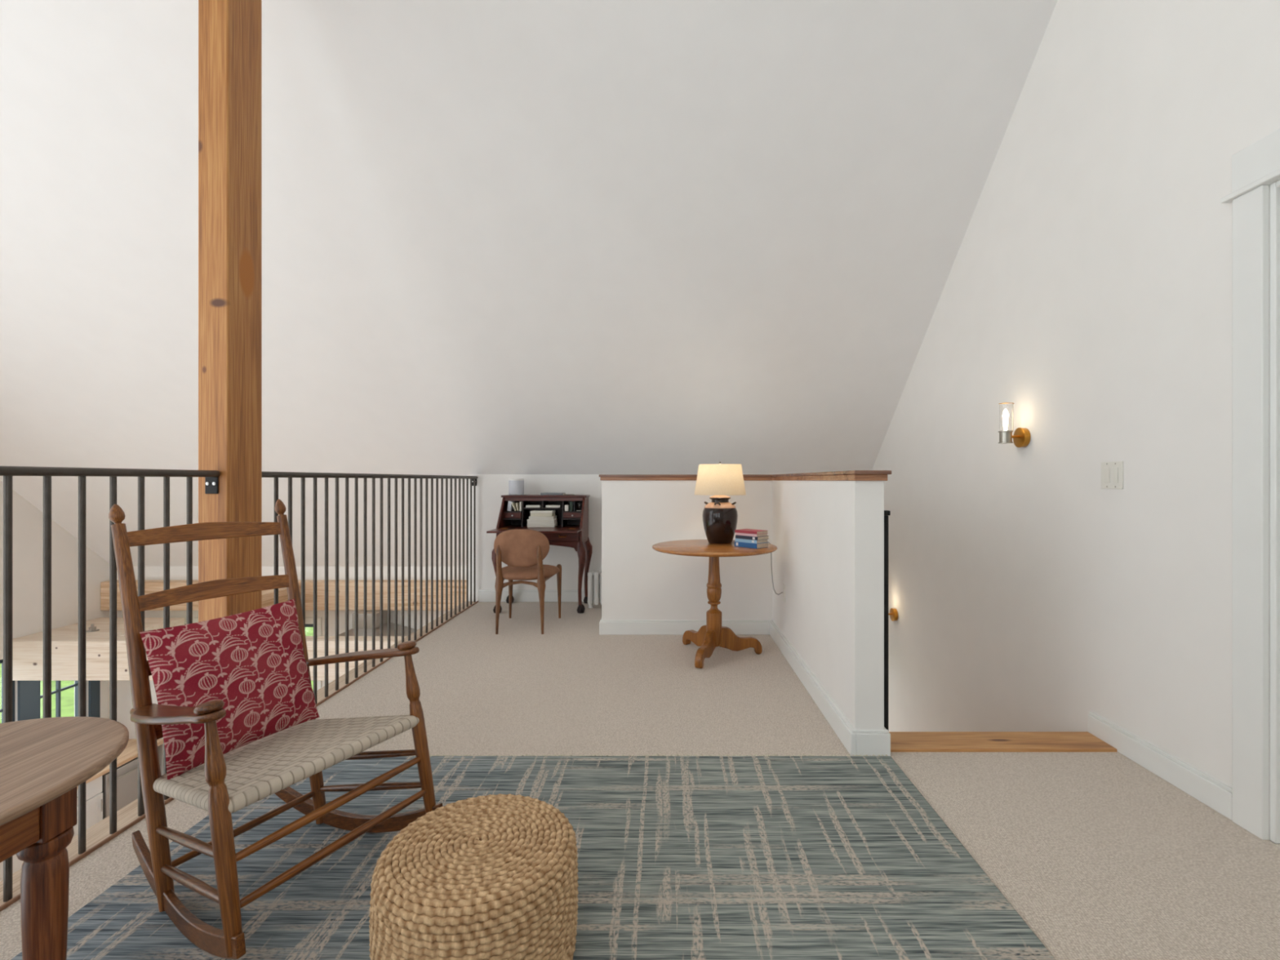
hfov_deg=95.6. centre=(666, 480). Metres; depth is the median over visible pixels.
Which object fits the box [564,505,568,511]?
box
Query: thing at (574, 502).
booklet
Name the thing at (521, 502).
booklet
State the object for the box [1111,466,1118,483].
rocker switch
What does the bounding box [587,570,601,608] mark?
radiator
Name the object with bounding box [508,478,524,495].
speaker
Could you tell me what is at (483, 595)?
baseboard
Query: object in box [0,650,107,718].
trim
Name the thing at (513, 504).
booklet
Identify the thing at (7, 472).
railing
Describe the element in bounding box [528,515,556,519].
box
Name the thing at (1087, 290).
wall
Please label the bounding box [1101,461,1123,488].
light switch
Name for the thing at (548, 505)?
paper stack
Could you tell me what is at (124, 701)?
wall
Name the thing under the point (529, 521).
book
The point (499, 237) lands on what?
ceiling
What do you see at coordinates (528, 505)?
paper stack
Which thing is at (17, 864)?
base cabinet
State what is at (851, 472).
trim
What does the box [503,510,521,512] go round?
shelf
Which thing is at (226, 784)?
rocking chair
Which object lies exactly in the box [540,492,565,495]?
notebook
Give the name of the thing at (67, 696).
lawn
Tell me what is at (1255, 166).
door frame
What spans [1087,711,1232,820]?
baseboard
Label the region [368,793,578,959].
pouf
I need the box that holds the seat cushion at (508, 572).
[495,564,559,580]
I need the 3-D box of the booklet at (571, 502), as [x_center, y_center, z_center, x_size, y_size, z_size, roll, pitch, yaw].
[-0.830,0.231,5.090,0.026,0.082,0.090,0,0,0]
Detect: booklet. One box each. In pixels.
[506,501,514,511]
[511,502,517,511]
[515,502,519,511]
[520,501,522,511]
[569,501,573,511]
[573,501,576,511]
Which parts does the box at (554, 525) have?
lid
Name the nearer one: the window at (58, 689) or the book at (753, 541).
the book at (753, 541)
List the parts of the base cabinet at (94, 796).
drawer, handle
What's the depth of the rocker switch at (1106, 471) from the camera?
2.46 m
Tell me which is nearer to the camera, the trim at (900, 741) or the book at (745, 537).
the trim at (900, 741)
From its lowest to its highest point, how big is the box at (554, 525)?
0.030 m
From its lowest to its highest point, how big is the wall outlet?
0.114 m
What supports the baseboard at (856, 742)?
attached to the wall at (828, 536)
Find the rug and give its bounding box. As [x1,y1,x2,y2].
[10,754,1055,959]
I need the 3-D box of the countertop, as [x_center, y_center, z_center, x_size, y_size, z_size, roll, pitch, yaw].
[-5.905,2.920,4.900,0.590,0.040,3.200,0,0,0]
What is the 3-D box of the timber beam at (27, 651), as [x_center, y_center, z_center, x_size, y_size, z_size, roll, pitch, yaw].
[-4.035,1.691,5.510,4.330,0.372,0.180,0,0,0]
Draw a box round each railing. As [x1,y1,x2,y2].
[0,466,220,902]
[262,471,477,703]
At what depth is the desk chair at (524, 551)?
4.22 m
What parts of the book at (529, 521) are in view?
lid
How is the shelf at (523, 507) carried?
attached to the writing desk at (571, 531)
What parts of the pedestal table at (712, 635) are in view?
leg, leg, leg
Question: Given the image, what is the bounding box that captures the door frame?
[1220,128,1279,843]
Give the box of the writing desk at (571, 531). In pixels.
[486,494,592,613]
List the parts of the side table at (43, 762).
leg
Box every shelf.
[502,517,521,519]
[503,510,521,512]
[523,506,562,508]
[562,510,581,512]
[562,518,580,519]
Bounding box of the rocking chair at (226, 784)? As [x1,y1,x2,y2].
[108,498,442,959]
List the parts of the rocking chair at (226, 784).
post, arm, post, woven seat, post, arm, post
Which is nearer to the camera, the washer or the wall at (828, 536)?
the wall at (828, 536)
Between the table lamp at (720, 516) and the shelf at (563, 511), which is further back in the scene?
the shelf at (563, 511)
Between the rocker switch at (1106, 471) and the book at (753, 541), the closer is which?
the rocker switch at (1106, 471)
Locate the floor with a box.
[0,601,1279,959]
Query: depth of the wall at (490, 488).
5.34 m
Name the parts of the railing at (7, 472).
rail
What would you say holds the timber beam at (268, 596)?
attached to the timber beam at (150, 586)
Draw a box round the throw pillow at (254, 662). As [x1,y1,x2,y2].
[139,598,319,779]
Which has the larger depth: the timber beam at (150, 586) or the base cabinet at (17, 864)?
the timber beam at (150, 586)
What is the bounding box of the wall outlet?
[782,582,785,602]
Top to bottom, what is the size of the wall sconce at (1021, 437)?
0.234 m
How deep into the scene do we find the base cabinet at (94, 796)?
5.71 m
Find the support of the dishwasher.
on the floor
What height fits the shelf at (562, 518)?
0.010 m
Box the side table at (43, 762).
[0,716,128,959]
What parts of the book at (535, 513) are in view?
lid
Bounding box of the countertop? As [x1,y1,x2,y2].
[76,738,163,788]
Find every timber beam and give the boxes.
[12,635,407,680]
[26,617,184,635]
[100,580,466,610]
[262,583,301,607]
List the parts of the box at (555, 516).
lid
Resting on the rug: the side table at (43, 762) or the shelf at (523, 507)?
the side table at (43, 762)
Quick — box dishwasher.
[101,756,137,819]
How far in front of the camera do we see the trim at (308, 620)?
6.48 m
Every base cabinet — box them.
[0,854,23,881]
[72,775,102,837]
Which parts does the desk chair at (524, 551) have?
leg, leg, rail, backrest, leg, leg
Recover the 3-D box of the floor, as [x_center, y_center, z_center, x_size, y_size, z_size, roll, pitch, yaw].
[0.134,1.245,1.870,3.723,0.250,6.940,0,0,0]
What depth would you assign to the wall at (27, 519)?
5.74 m
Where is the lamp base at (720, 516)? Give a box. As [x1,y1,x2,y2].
[702,495,737,544]
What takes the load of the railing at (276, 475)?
on the trim at (99, 832)
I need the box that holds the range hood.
[338,610,417,635]
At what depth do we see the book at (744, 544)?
3.59 m
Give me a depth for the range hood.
6.20 m
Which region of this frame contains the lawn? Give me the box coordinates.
[0,626,313,723]
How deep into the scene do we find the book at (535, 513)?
4.97 m
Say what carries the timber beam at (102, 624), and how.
attached to the wall at (27, 519)
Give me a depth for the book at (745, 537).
3.59 m
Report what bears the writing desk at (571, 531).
on the floor
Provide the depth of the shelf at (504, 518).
5.01 m
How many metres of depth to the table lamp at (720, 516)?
3.77 m
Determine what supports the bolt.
on the timber beam at (102, 624)
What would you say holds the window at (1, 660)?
in the wall at (27, 519)
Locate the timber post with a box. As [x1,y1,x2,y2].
[198,0,262,622]
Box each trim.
[0,601,474,906]
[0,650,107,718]
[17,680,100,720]
[169,617,321,690]
[599,470,891,476]
[600,474,887,480]
[888,731,1117,751]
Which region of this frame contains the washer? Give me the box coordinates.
[85,628,99,632]
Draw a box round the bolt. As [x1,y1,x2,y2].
[85,623,99,632]
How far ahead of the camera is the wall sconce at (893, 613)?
4.71 m
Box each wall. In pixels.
[0,480,109,721]
[116,566,466,775]
[467,474,601,601]
[601,480,884,729]
[871,0,1279,844]
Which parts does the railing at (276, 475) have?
rail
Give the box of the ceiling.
[0,0,1057,566]
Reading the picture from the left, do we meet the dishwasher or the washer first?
the washer
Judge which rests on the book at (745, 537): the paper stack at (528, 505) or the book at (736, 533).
the book at (736, 533)
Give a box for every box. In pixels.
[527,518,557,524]
[527,522,557,527]
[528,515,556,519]
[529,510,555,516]
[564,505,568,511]
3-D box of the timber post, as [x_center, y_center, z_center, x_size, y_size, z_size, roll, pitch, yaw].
[-1.768,-0.822,2.356,0.119,3.864,0.192,0,0,0]
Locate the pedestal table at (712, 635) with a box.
[652,539,777,668]
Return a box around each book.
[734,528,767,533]
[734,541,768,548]
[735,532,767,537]
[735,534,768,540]
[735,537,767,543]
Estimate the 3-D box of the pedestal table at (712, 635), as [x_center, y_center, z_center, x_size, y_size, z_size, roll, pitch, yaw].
[0.306,0.770,3.717,0.796,0.700,0.796,0,0,0]
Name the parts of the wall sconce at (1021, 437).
bulb, rod, arm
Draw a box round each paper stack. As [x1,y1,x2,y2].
[525,504,542,507]
[545,504,561,507]
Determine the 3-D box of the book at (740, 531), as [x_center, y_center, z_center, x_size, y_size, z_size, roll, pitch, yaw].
[0.535,0.323,3.646,0.116,0.017,0.174,0,0,-43]
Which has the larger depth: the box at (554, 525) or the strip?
the box at (554, 525)
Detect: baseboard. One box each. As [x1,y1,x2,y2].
[478,590,594,601]
[599,617,890,755]
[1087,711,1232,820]
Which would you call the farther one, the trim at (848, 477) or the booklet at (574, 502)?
the booklet at (574, 502)
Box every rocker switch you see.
[1102,467,1110,483]
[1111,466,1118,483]
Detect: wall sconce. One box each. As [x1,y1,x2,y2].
[888,608,897,621]
[998,402,1031,447]
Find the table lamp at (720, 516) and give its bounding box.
[694,462,782,595]
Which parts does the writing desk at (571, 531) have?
leg, panel, drawer, long drawer, rail, panel, drawer, leg, panel, leg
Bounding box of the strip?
[884,510,890,729]
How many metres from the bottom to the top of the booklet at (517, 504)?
0.071 m
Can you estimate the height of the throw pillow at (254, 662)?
0.388 m
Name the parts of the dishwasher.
handle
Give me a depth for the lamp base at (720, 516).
3.79 m
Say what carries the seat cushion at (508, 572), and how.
on the desk chair at (524, 551)
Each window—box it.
[0,659,14,723]
[39,680,86,718]
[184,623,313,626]
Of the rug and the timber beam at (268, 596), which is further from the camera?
the timber beam at (268, 596)
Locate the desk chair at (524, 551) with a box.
[493,528,561,634]
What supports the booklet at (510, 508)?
on the writing desk at (571, 531)

